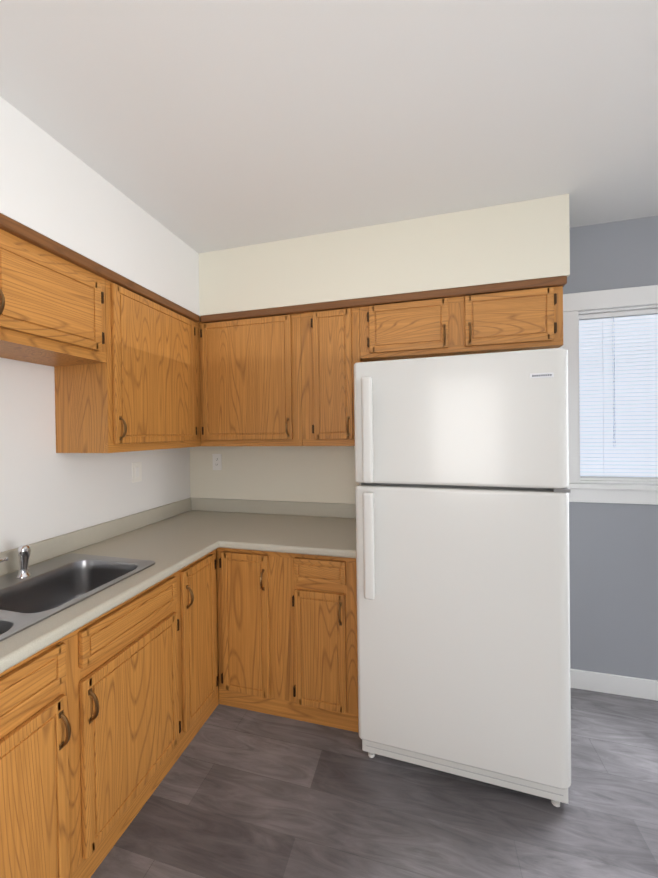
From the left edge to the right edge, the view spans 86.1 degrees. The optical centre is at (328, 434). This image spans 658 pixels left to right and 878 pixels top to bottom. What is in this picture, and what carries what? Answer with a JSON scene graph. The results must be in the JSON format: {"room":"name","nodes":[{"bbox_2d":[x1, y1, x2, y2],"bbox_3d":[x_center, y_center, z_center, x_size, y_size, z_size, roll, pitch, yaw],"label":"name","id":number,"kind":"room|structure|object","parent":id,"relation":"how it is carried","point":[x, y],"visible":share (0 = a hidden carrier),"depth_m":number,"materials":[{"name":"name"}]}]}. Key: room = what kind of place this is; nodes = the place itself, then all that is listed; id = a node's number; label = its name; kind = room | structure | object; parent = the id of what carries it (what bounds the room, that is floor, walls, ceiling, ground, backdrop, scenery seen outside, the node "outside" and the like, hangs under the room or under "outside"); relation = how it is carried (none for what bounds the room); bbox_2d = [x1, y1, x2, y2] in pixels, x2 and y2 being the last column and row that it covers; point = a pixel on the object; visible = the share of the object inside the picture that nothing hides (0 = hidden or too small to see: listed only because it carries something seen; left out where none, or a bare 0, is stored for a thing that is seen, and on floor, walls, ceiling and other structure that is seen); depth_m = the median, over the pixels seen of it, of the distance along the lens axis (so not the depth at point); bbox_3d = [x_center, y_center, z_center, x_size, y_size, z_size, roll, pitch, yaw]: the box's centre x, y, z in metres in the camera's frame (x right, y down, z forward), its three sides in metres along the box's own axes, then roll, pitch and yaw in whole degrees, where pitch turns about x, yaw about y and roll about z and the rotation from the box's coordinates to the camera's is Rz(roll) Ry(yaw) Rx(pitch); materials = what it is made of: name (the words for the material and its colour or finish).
{"room":"kitchen","nodes":[
{"label":"kitchen","id":0,"kind":"room"},
{"bbox_2d":[0,357,189,552],"bbox_3d":[-1.662,0.190,0.582,0.150,2.617,4.600,-1,0,15],"label":"wall","id":1,"kind":"structure","parent":0,"point":[47,491],"depth_m":1.65,"materials":[{"name":"white paint"}]},
{"bbox_2d":[0,213,111,368],"bbox_3d":[-1.265,-0.527,1.176,0.329,0.419,0.931,-1,0,15],"label":"upper cabinet","id":2,"kind":"object","parent":1,"relation":"attached to","point":[54,298],"depth_m":1.35,"materials":[{"name":"brown wood"}]},
{"bbox_2d":[0,96,199,320],"bbox_3d":[-1.211,-0.935,1.397,0.334,0.392,2.470,-1,0,15],"label":"soffit","id":3,"kind":"structure","parent":1,"relation":"attached to","point":[52,188],"depth_m":1.47,"materials":[{"name":"white paint"}]},
{"bbox_2d":[54,269,200,452],"bbox_3d":[-1.057,-0.331,1.963,0.329,0.828,0.690,-1,0,15],"label":"upper cabinet","id":4,"kind":"object","parent":1,"relation":"attached to","point":[118,353],"depth_m":1.73,"materials":[{"name":"brown wood"}]},
{"bbox_2d":[132,462,141,482],"bbox_3d":[-1.169,0.230,2.145,0.010,0.120,0.074,-1,0,15],"label":"outlet","id":5,"kind":"object","parent":1,"relation":"attached to","point":[136,471],"visible":1,"depth_m":2.14,"materials":[{"name":"white plastic"}]},
{"bbox_2d":[0,0,657,253],"bbox_3d":[0.907,-1.188,-0.106,5.500,0.080,4.600,-1,0,15],"label":"ceiling","id":6,"kind":"structure","parent":0,"point":[200,126],"depth_m":1.22,"materials":[{"name":"white paint"}]},
{"bbox_2d":[90,688,657,877],"bbox_3d":[0.944,1.508,-0.086,5.500,0.080,4.600,-1,0,15],"label":"floor","id":7,"kind":"structure","parent":0,"point":[240,793],"depth_m":1.36,"materials":[{"name":"plastic"}]},
{"bbox_2d":[0,565,191,877],"bbox_3d":[-1.096,1.052,1.189,0.614,0.868,1.079,-1,0,15],"label":"base cabinet","id":8,"kind":"object","parent":7,"relation":"on","point":[104,717],"depth_m":1.17,"materials":[{"name":"brown wood"}]},
{"bbox_2d":[0,497,267,673],"bbox_3d":[-1.029,0.547,1.375,0.660,0.131,2.448,-1,0,15],"label":"countertop","id":9,"kind":"structure","parent":8,"relation":"on","point":[171,538],"depth_m":1.67,"materials":[{"name":"laminate"}]},
{"bbox_2d":[0,557,8,562],"bbox_3d":[-1.204,0.487,1.160,0.276,0.168,0.417,-1,0,15],"label":"faucet","id":10,"kind":"object","parent":9,"relation":"on","point":[4,559],"visible":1,"depth_m":1.37,"materials":[{"name":"silver metal"}]},
{"bbox_2d":[0,553,154,641],"bbox_3d":[-1.111,0.657,1.198,0.503,0.175,0.882,-1,0,15],"label":"sink","id":11,"kind":"object","parent":9,"relation":"in","point":[48,589],"visible":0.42,"depth_m":1.46,"materials":[{"name":"silver metal"}]},
{"bbox_2d":[16,544,31,578],"bbox_3d":[-1.226,0.506,1.414,0.049,0.127,0.048,-1,0,15],"label":"sprayer","id":12,"kind":"object","parent":11,"relation":"on","point":[24,551],"visible":1,"depth_m":1.40,"materials":[{"name":"silver metal"}]},
{"bbox_2d":[188,549,218,739],"bbox_3d":[-0.930,1.045,1.822,0.614,0.868,0.354,-1,0,15],"label":"base cabinet","id":13,"kind":"object","parent":7,"relation":"on","point":[202,573],"depth_m":1.77,"materials":[{"name":"brown wood"}]},
{"bbox_2d":[144,498,251,520],"bbox_3d":[-0.786,0.537,2.247,0.330,0.131,0.638,-1,0,15],"label":"countertop","id":14,"kind":"structure","parent":13,"relation":"on","point":[202,507],"depth_m":2.54,"materials":[{"name":"laminate"}]},
{"bbox_2d":[217,548,358,732],"bbox_3d":[-0.162,1.032,2.083,0.779,0.869,0.650,-1,0,15],"label":"base cabinet","id":15,"kind":"object","parent":7,"relation":"on","point":[287,635],"visible":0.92,"depth_m":1.82,"materials":[{"name":"brown wood"}]},
{"bbox_2d":[220,501,355,557],"bbox_3d":[-0.134,0.530,2.076,0.718,0.131,0.638,-1,0,15],"label":"countertop","id":16,"kind":"structure","parent":15,"relation":"on","point":[309,528],"depth_m":2.08,"materials":[{"name":"laminate"}]},
{"bbox_2d":[354,348,570,806],"bbox_3d":[0.617,0.563,1.764,0.835,1.790,0.784,-1,0,17],"label":"refrigerator","id":17,"kind":"object","parent":7,"relation":"on","point":[462,490],"visible":1,"depth_m":1.43,"materials":[{"name":"white metal"}]},
{"bbox_2d":[190,216,657,680],"bbox_3d":[1.562,0.135,2.038,5.350,2.617,0.150,-1,0,15],"label":"wall","id":18,"kind":"structure","parent":0,"point":[613,555],"depth_m":1.98,"materials":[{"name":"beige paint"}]},
{"bbox_2d":[212,454,221,469],"bbox_3d":[-0.820,0.202,2.579,0.074,0.120,0.008,-1,0,15],"label":"electrical outlet","id":19,"kind":"object","parent":18,"relation":"attached to","point":[217,461],"visible":1,"depth_m":2.58,"materials":[{"name":"white plastic"}]},
{"bbox_2d":[199,276,566,445],"bbox_3d":[0.201,-0.349,2.120,2.064,0.827,0.365,-1,0,15],"label":"upper cabinet","id":20,"kind":"object","parent":18,"relation":"attached to","point":[280,376],"visible":1,"depth_m":2.02,"materials":[{"name":"brown wood"}]},
{"bbox_2d":[199,194,569,315],"bbox_3d":[0.214,-0.960,2.127,2.053,0.392,0.334,-1,0,15],"label":"soffit","id":21,"kind":"structure","parent":18,"relation":"attached to","point":[520,241],"depth_m":1.91,"materials":[{"name":"beige paint"}]},
{"bbox_2d":[559,285,657,504],"bbox_3d":[1.865,-0.212,1.929,1.160,1.176,0.200,-1,0,15],"label":"window","id":22,"kind":"structure","parent":18,"relation":"in","point":[623,492],"depth_m":1.96,"materials":[{"name":"white"}]},
{"bbox_2d":[579,308,657,480],"bbox_3d":[1.859,-0.215,1.906,0.888,0.943,0.042,-1,0,15],"label":"window blinds","id":23,"kind":"object","parent":22,"relation":"attached to","point":[618,368],"visible":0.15,"depth_m":1.97,"materials":[{"name":"white plastic"}]},
{"bbox_2d":[570,669,657,700],"bbox_3d":[2.558,1.380,1.704,2.902,0.105,0.018,-1,0,15],"label":"baseboard","id":24,"kind":"structure","parent":18,"relation":"attached to","point":[616,684],"depth_m":1.94,"materials":[{"name":"white wood"}]}
]}

